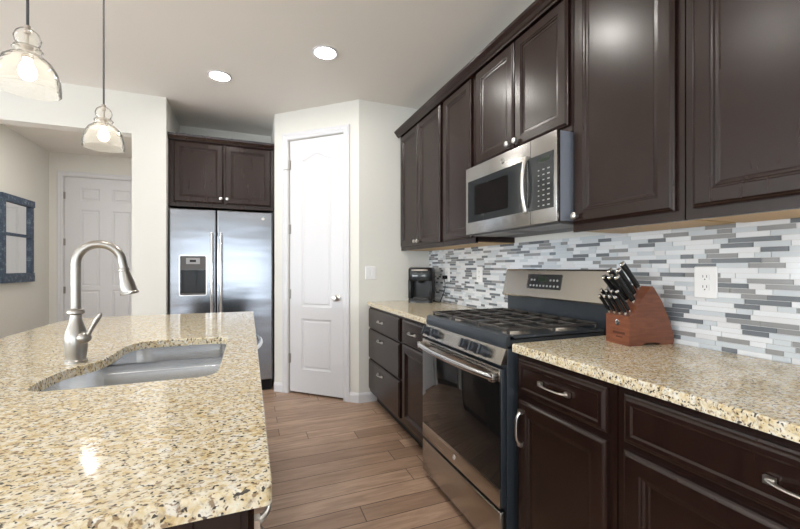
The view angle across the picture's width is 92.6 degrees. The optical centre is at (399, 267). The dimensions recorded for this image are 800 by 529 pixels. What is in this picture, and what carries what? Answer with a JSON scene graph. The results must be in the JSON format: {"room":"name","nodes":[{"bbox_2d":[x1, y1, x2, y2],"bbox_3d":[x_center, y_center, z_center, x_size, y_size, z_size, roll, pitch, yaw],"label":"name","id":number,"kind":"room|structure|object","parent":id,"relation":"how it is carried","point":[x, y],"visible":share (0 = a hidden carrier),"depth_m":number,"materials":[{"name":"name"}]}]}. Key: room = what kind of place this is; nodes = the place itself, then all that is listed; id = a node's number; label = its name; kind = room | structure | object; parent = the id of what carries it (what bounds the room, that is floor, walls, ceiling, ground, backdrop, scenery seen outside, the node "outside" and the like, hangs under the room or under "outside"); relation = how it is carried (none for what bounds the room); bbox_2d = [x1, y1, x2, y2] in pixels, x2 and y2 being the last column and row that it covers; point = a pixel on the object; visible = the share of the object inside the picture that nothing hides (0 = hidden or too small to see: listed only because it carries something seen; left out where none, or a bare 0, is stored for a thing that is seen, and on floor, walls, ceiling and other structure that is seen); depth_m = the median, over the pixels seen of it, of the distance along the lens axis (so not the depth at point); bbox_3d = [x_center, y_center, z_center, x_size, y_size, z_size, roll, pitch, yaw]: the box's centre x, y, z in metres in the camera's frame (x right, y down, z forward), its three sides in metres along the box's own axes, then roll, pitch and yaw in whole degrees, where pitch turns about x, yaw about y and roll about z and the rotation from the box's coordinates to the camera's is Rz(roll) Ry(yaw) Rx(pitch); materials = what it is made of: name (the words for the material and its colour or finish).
{"room":"kitchen","nodes":[
{"label":"kitchen","id":0,"kind":"room"},
{"bbox_2d":[0,124,48,337],"bbox_3d":[-4.239,-0.148,3.944,0.100,2.757,2.265,0,0,-22],"label":"wall","id":1,"kind":"structure","parent":0,"point":[24,164],"depth_m":4.55,"materials":[{"name":"beige paint"}]},
{"bbox_2d":[0,192,34,283],"bbox_3d":[-4.304,-0.312,4.301,0.041,0.960,0.657,0,0,-22],"label":"wall mirror","id":2,"kind":"object","parent":1,"relation":"attached to","point":[16,213],"visible":1,"depth_m":4.28,"materials":[{"name":"blue paint"}]},
{"bbox_2d":[0,74,168,315],"bbox_3d":[-4.222,-0.148,2.663,4.510,2.757,0.130,0,0,-22],"label":"wall","id":3,"kind":"structure","parent":0,"point":[143,118],"depth_m":3.35,"materials":[{"name":"beige paint"}]},
{"bbox_2d":[49,151,131,323],"bbox_3d":[-3.865,-0.148,5.375,1.850,2.757,0.120,0,0,-22],"label":"wall","id":4,"kind":"structure","parent":0,"point":[62,161],"depth_m":5.06,"materials":[{"name":"beige paint"}]},
{"bbox_2d":[57,170,131,321],"bbox_3d":[-4.038,-0.026,5.232,1.049,2.511,0.018,0,0,-22],"label":"trim","id":5,"kind":"structure","parent":4,"relation":"attached to","point":[60,174],"depth_m":5.05,"materials":[{"name":"white wood"}]},
{"bbox_2d":[63,177,131,320],"bbox_3d":[-4.054,0.003,5.259,0.915,2.425,0.050,0,0,-22],"label":"door","id":6,"kind":"structure","parent":4,"relation":"in","point":[94,209],"depth_m":5.22,"materials":[{"name":"white wood"}]},
{"bbox_2d":[169,104,179,207],"bbox_3d":[-2.617,-0.148,4.586,0.110,2.757,2.265,0,0,-22],"label":"wall","id":7,"kind":"structure","parent":0,"point":[174,126],"depth_m":3.72,"materials":[{"name":"beige paint"}]},
{"bbox_2d":[180,126,270,142],"bbox_3d":[-1.303,-0.148,4.588,2.335,2.757,0.110,0,0,-22],"label":"wall","id":8,"kind":"structure","parent":0,"point":[183,129],"depth_m":4.27,"materials":[{"name":"beige paint"}]},
{"bbox_2d":[167,132,273,212],"bbox_3d":[-1.809,-0.903,3.956,0.924,0.666,0.688,0,0,-22],"label":"upper cabinet","id":9,"kind":"object","parent":8,"relation":"attached to","point":[205,172],"visible":0.99,"depth_m":3.66,"materials":[{"name":"brown wood"}]},
{"bbox_2d":[0,0,534,157],"bbox_3d":[-2.081,-1.567,0.456,7.065,0.080,10.620,0,0,-22],"label":"ceiling","id":10,"kind":"structure","parent":0,"point":[402,53],"depth_m":2.66,"materials":[{"name":"paint"}]},
{"bbox_2d":[0,0,61,100],"bbox_3d":[-0.942,-0.988,0.966,0.131,1.079,0.131,0,0,-22],"label":"pendant light","id":11,"kind":"object","parent":10,"relation":"hanging from","point":[26,69],"visible":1,"depth_m":0.96,"materials":[{"name":"clear glass"}]},
{"bbox_2d":[20,24,34,59],"bbox_3d":[-0.942,-0.569,0.966,0.026,0.082,0.026,0,0,-22],"label":"socket","id":12,"kind":"object","parent":11,"relation":"attached to","point":[26,46],"depth_m":0.96,"materials":[{"name":"silver metal"}]},
{"bbox_2d":[81,0,124,151],"bbox_3d":[-1.121,-0.990,1.445,0.131,1.075,0.131,0,0,-22],"label":"pendant light","id":13,"kind":"object","parent":10,"relation":"hanging from","point":[103,135],"visible":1,"depth_m":1.44,"materials":[{"name":"clear glass"}]},
{"bbox_2d":[99,104,107,126],"bbox_3d":[-1.121,-0.573,1.445,0.026,0.082,0.026,0,0,-22],"label":"socket","id":14,"kind":"object","parent":13,"relation":"attached to","point":[103,107],"depth_m":1.44,"materials":[{"name":"silver metal"}]},
{"bbox_2d":[207,70,231,81],"bbox_3d":[-1.437,-1.523,3.045,0.184,0.008,0.184,0,0,-22],"label":"recessed light","id":15,"kind":"object","parent":10,"relation":"in","point":[217,75],"visible":1,"depth_m":3.04,"materials":[{"name":"white"}]},
{"bbox_2d":[312,45,337,59],"bbox_3d":[-0.532,-1.523,2.715,0.184,0.008,0.184,0,0,-22],"label":"recessed light","id":16,"kind":"object","parent":10,"relation":"in","point":[324,52],"visible":1,"depth_m":2.71,"materials":[{"name":"white"}]},
{"bbox_2d":[271,115,274,384],"bbox_3d":[-1.330,-0.148,4.147,0.100,2.757,0.690,0,0,-22],"label":"wall","id":17,"kind":"structure","parent":0,"point":[273,127],"depth_m":3.83,"materials":[{"name":"beige paint"}]},
{"bbox_2d":[275,99,358,392],"bbox_3d":[-0.793,-0.148,3.684,0.940,2.757,0.100,0,0,21],"label":"wall","id":18,"kind":"structure","parent":0,"point":[343,113],"depth_m":3.65,"materials":[{"name":"beige paint"}]},
{"bbox_2d":[283,134,342,397],"bbox_3d":[-0.831,-0.015,3.640,0.651,2.449,0.104,0,0,21],"label":"door","id":19,"kind":"structure","parent":18,"relation":"in","point":[315,164],"depth_m":3.64,"materials":[{"name":"white wood"}]},
{"bbox_2d":[282,124,349,401],"bbox_3d":[-0.810,-0.041,3.628,0.742,2.539,0.018,0,0,21],"label":"trim","id":20,"kind":"structure","parent":18,"relation":"attached to","point":[345,129],"depth_m":3.52,"materials":[{"name":"white wood"}]},
{"bbox_2d":[274,382,359,402],"bbox_3d":[-0.810,1.185,3.631,0.946,0.089,0.012,0,0,21],"label":"baseboard","id":21,"kind":"structure","parent":18,"relation":"attached to","point":[353,397],"depth_m":3.49,"materials":[{"name":"white wood"}]},
{"bbox_2d":[254,381,474,528],"bbox_3d":[-2.081,1.260,0.456,7.065,0.060,10.620,0,0,-22],"label":"floor","id":22,"kind":"structure","parent":0,"point":[336,463],"depth_m":2.30,"materials":[{"name":"brown wood"}]},
{"bbox_2d":[162,504,270,528],"bbox_3d":[-0.552,0.786,0.605,0.658,0.887,0.298,0,0,-22],"label":"base cabinet","id":23,"kind":"object","parent":22,"relation":"on","point":[246,519],"visible":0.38,"depth_m":0.57,"materials":[{"name":"brown wood"}]},
{"bbox_2d":[169,208,272,389],"bbox_3d":[-1.799,0.340,3.924,0.900,1.771,0.718,0,0,-22],"label":"refrigerator","id":24,"kind":"object","parent":22,"relation":"on","point":[220,261],"visible":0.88,"depth_m":3.66,"materials":[{"name":"grey metal"}]},
{"bbox_2d":[256,334,262,348],"bbox_3d":[-1.157,0.784,2.215,0.680,0.852,0.610,0,0,-22],"label":"dishwasher","id":25,"kind":"object","parent":22,"relation":"on","point":[258,337],"visible":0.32,"depth_m":2.27,"materials":[{"name":"grey plastic"}]},
{"bbox_2d":[369,306,411,436],"bbox_3d":[0.130,0.788,3.221,0.654,0.884,0.803,0,0,-22],"label":"base cabinet","id":26,"kind":"object","parent":22,"relation":"on","point":[385,330],"visible":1,"depth_m":3.01,"materials":[{"name":"brown wood"}]},
{"bbox_2d":[367,300,478,323],"bbox_3d":[0.228,0.329,3.008,0.628,0.033,1.293,0,0,-22],"label":"countertop","id":27,"kind":"structure","parent":26,"relation":"on","point":[419,312],"depth_m":2.98,"materials":[{"name":"beige stone"}]},
{"bbox_2d":[408,267,446,302],"bbox_3d":[0.258,0.155,3.447,0.348,0.313,0.252,0,0,12],"label":"coffee maker","id":28,"kind":"object","parent":27,"relation":"on","point":[421,280],"visible":1,"depth_m":3.38,"materials":[{"name":"black plastic"}]},
{"bbox_2d":[402,317,427,447],"bbox_3d":[0.363,0.788,2.632,0.654,0.884,0.456,0,0,-22],"label":"base cabinet","id":29,"kind":"object","parent":22,"relation":"on","point":[412,356],"visible":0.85,"depth_m":2.55,"materials":[{"name":"brown wood"}]},
{"bbox_2d":[417,269,616,528],"bbox_3d":[0.551,0.620,2.026,0.734,1.220,0.763,0,0,-22],"label":"gas range","id":30,"kind":"object","parent":22,"relation":"on","point":[470,365],"visible":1,"depth_m":1.84,"materials":[{"name":"grey metal"}]},
{"bbox_2d":[426,312,603,348],"bbox_3d":[0.552,0.308,2.026,0.552,0.057,0.755,0,0,-22],"label":"cooktop","id":31,"kind":"object","parent":30,"relation":"in","point":[492,337],"depth_m":1.79,"materials":[{"name":"black metal"}]},
{"bbox_2d":[515,354,618,528],"bbox_3d":[0.826,0.788,1.462,0.654,0.884,0.457,0,0,-22],"label":"base cabinet","id":32,"kind":"object","parent":22,"relation":"on","point":[567,441],"visible":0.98,"depth_m":1.32,"materials":[{"name":"brown wood"}]},
{"bbox_2d":[619,386,799,528],"bbox_3d":[1.063,0.788,0.864,0.654,0.884,0.822,0,0,-22],"label":"base cabinet","id":33,"kind":"object","parent":22,"relation":"on","point":[681,467],"visible":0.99,"depth_m":0.93,"materials":[{"name":"brown wood"}]},
{"bbox_2d":[512,335,799,442],"bbox_3d":[0.998,0.329,1.062,0.628,0.033,1.340,0,0,-22],"label":"countertop","id":34,"kind":"structure","parent":33,"relation":"on","point":[759,394],"depth_m":1.12,"materials":[{"name":"beige stone"}]},
{"bbox_2d":[606,285,673,346],"bbox_3d":[0.996,0.194,1.591,0.224,0.237,0.120,0,0,-14],"label":"knife block","id":35,"kind":"object","parent":34,"relation":"on","point":[648,321],"visible":0.97,"depth_m":1.53,"materials":[{"name":"brown wood"}]},
{"bbox_2d":[598,294,611,312],"bbox_3d":[0.860,0.151,1.604,0.064,0.080,0.013,0,0,-10],"label":"steak knife","id":36,"kind":"object","parent":35,"relation":"in","point":[600,296],"visible":0.99,"depth_m":1.60,"materials":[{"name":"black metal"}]},
{"bbox_2d":[603,294,616,313],"bbox_3d":[0.866,0.151,1.577,0.064,0.080,0.013,0,0,-10],"label":"steak knife","id":37,"kind":"object","parent":35,"relation":"in","point":[605,297],"visible":1,"depth_m":1.57,"materials":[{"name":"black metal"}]},
{"bbox_2d":[601,274,621,301],"bbox_3d":[0.886,0.086,1.593,0.104,0.120,0.018,0,0,-14],"label":"kitchen knife","id":38,"kind":"object","parent":35,"relation":"in","point":[604,277],"visible":0.51,"depth_m":1.58,"materials":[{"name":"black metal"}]},
{"bbox_2d":[604,289,618,306],"bbox_3d":[0.880,0.135,1.581,0.073,0.096,0.013,0,0,-10],"label":"steak knife","id":39,"kind":"object","parent":35,"relation":"in","point":[607,291],"visible":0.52,"depth_m":1.57,"materials":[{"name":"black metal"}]},
{"bbox_2d":[607,268,616,276],"bbox_3d":[0.909,0.060,1.594,0.104,0.120,0.018,0,0,-13],"label":"kitchen knife","id":40,"kind":"object","parent":35,"relation":"in","point":[610,270],"visible":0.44,"depth_m":1.58,"materials":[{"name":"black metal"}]},
{"bbox_2d":[608,295,621,314],"bbox_3d":[0.873,0.151,1.551,0.064,0.080,0.013,0,0,-10],"label":"steak knife","id":41,"kind":"object","parent":35,"relation":"in","point":[610,297],"visible":1,"depth_m":1.55,"materials":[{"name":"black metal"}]},
{"bbox_2d":[610,289,623,306],"bbox_3d":[0.886,0.135,1.554,0.074,0.096,0.013,0,0,-10],"label":"steak knife","id":42,"kind":"object","parent":35,"relation":"in","point":[612,291],"visible":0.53,"depth_m":1.55,"materials":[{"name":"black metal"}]},
{"bbox_2d":[607,274,629,302],"bbox_3d":[0.893,0.086,1.562,0.104,0.120,0.018,0,0,-14],"label":"kitchen knife","id":43,"kind":"object","parent":35,"relation":"in","point":[610,277],"visible":0.76,"depth_m":1.55,"materials":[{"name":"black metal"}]},
{"bbox_2d":[613,295,627,314],"bbox_3d":[0.879,0.151,1.524,0.064,0.080,0.013,0,0,-10],"label":"steak knife","id":44,"kind":"object","parent":35,"relation":"in","point":[615,297],"visible":1,"depth_m":1.52,"materials":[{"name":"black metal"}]},
{"bbox_2d":[615,289,631,312],"bbox_3d":[0.893,0.135,1.528,0.073,0.096,0.013,0,0,-10],"label":"steak knife","id":45,"kind":"object","parent":35,"relation":"in","point":[617,291],"visible":1,"depth_m":1.52,"materials":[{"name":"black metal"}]},
{"bbox_2d":[614,274,635,303],"bbox_3d":[0.901,0.086,1.529,0.104,0.120,0.018,0,0,-14],"label":"kitchen knife","id":46,"kind":"object","parent":35,"relation":"in","point":[618,278],"visible":1,"depth_m":1.52,"materials":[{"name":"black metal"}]},
{"bbox_2d":[615,268,636,296],"bbox_3d":[0.920,0.060,1.552,0.104,0.120,0.018,0,0,-14],"label":"kitchen knife","id":47,"kind":"object","parent":35,"relation":"in","point":[619,271],"visible":0.78,"depth_m":1.54,"materials":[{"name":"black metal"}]},
{"bbox_2d":[619,261,640,289],"bbox_3d":[0.941,0.034,1.561,0.104,0.120,0.018,0,0,-14],"label":"kitchen knife","id":48,"kind":"object","parent":35,"relation":"in","point":[623,265],"visible":1,"depth_m":1.55,"materials":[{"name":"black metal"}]},
{"bbox_3d":[-0.840,0.786,1.330,0.656,0.887,1.257,0,0,-22],"label":"cabinet","id":49,"kind":"object","parent":22,"relation":"on","visible":0},
{"bbox_2d":[0,311,271,528],"bbox_3d":[-1.113,0.327,1.455,1.062,0.030,2.364,0,0,-22],"label":"countertop","id":50,"kind":"structure","parent":49,"relation":"on","point":[167,453],"depth_m":0.72,"materials":[{"name":"beige stone"}]},
{"bbox_2d":[63,240,138,363],"bbox_3d":[-1.001,0.110,1.285,0.208,0.404,0.068,0,0,-22],"label":"kitchen faucet","id":51,"kind":"object","parent":50,"relation":"on","point":[76,338],"visible":1,"depth_m":1.25,"materials":[{"name":"silver metal"}]},
{"bbox_2d":[40,344,225,391],"bbox_3d":[-0.864,0.442,1.340,0.462,0.197,0.694,0,0,-22],"label":"sink","id":52,"kind":"object","parent":50,"relation":"in","point":[188,361],"visible":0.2,"depth_m":1.40,"materials":[{"name":"silver metal"}]},
{"bbox_2d":[359,99,428,400],"bbox_3d":[-0.059,-0.148,3.646,0.715,2.757,0.100,0,0,-22],"label":"wall","id":53,"kind":"structure","parent":0,"point":[379,146],"depth_m":3.54,"materials":[{"name":"beige paint"}]},
{"bbox_2d":[358,392,375,402],"bbox_3d":[-0.299,1.185,3.491,0.166,0.089,0.012,0,0,-22],"label":"baseboard","id":54,"kind":"structure","parent":53,"relation":"attached to","point":[364,397],"depth_m":3.49,"materials":[{"name":"white wood"}]},
{"bbox_2d":[365,266,375,279],"bbox_3d":[-0.268,0.050,3.503,0.100,0.120,0.012,0,0,-22],"label":"light switch","id":55,"kind":"object","parent":53,"relation":"attached to","point":[370,271],"visible":1,"depth_m":3.50,"materials":[{"name":"white plastic"}]},
{"bbox_2d":[515,222,737,242],"bbox_3d":[1.438,-0.148,1.000,0.120,2.757,8.800,0,0,-22],"label":"wall","id":56,"kind":"structure","parent":0,"point":[571,234],"depth_m":2.19,"materials":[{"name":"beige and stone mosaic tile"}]},
{"bbox_2d":[401,102,469,250],"bbox_3d":[0.284,-0.694,3.265,0.353,1.076,0.836,0,0,-22],"label":"upper cabinet","id":57,"kind":"object","parent":56,"relation":"attached to","point":[422,145],"visible":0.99,"depth_m":3.14,"materials":[{"name":"brown wood"}]},
{"bbox_2d":[394,0,560,137],"bbox_3d":[0.737,-1.246,2.098,0.372,0.057,3.358,0,0,-22],"label":"crown molding","id":58,"kind":"structure","parent":57,"relation":"attached to","point":[537,9],"depth_m":2.25,"materials":[{"name":"brown wood"}]},
{"bbox_2d":[443,74,514,246],"bbox_3d":[0.533,-0.694,2.678,0.323,1.076,0.430,0,0,-22],"label":"upper cabinet","id":59,"kind":"object","parent":56,"relation":"attached to","point":[459,109],"visible":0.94,"depth_m":2.60,"materials":[{"name":"brown wood"}]},
{"bbox_2d":[476,0,572,164],"bbox_3d":[0.743,-0.920,2.107,0.353,0.624,0.778,0,0,-22],"label":"upper cabinet","id":60,"kind":"object","parent":56,"relation":"attached to","point":[524,94],"visible":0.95,"depth_m":1.95,"materials":[{"name":"brown wood"}]},
{"bbox_2d":[466,130,572,237],"bbox_3d":[0.705,-0.400,2.086,0.418,0.412,0.754,0,0,-22],"label":"microwave","id":61,"kind":"object","parent":60,"relation":"attached to","point":[524,190],"visible":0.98,"depth_m":1.88,"materials":[{"name":"grey metal"}]},
{"bbox_2d":[429,218,799,365],"bbox_3d":[0.916,0.084,2.142,0.009,0.492,3.409,0,0,-22],"label":"backsplash","id":62,"kind":"structure","parent":56,"relation":"attached to","point":[755,313],"depth_m":1.50,"materials":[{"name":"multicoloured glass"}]},
{"bbox_2d":[445,268,449,281],"bbox_3d":[0.418,0.065,3.376,0.008,0.120,0.078,0,0,-22],"label":"wall outlet","id":63,"kind":"object","parent":62,"relation":"attached to","point":[447,270],"visible":0.99,"depth_m":3.37,"materials":[{"name":"white plastic"}]},
{"bbox_2d":[477,267,482,281],"bbox_3d":[0.604,0.053,2.906,0.008,0.120,0.078,0,0,-22],"label":"wall outlet","id":64,"kind":"object","parent":62,"relation":"attached to","point":[479,269],"visible":1,"depth_m":2.89,"materials":[{"name":"white plastic"}]},
{"bbox_2d":[694,266,717,298],"bbox_3d":[1.173,0.057,1.468,0.008,0.122,0.080,0,0,-22],"label":"wall outlet","id":65,"kind":"object","parent":62,"relation":"attached to","point":[705,277],"visible":1,"depth_m":1.46,"materials":[{"name":"white plastic"}]},
{"bbox_2d":[700,274,709,280],"bbox_3d":[1.171,0.037,1.467,0.002,0.028,0.032,0,0,-22],"label":"socket","id":66,"kind":"object","parent":65,"relation":"attached to","point":[703,277],"depth_m":1.47,"materials":[{"name":"white plastic"}]},
{"bbox_2d":[700,284,709,290],"bbox_3d":[1.171,0.076,1.467,0.002,0.028,0.032,0,0,-22],"label":"socket","id":67,"kind":"object","parent":65,"relation":"attached to","point":[703,287],"depth_m":1.47,"materials":[{"name":"white plastic"}]},
{"bbox_2d":[570,0,734,233],"bbox_3d":[0.973,-0.694,1.525,0.353,1.076,0.466,0,0,-22],"label":"upper cabinet","id":68,"kind":"object","parent":56,"relation":"attached to","point":[629,56],"visible":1,"depth_m":1.45,"materials":[{"name":"brown wood"}]},
{"bbox_2d":[686,0,799,222],"bbox_3d":[1.226,-0.694,0.928,0.323,1.076,0.822,0,0,-22],"label":"upper cabinet","id":69,"kind":"object","parent":56,"relation":"attached to","point":[743,56],"visible":1,"depth_m":1.11,"materials":[{"name":"brown wood"}]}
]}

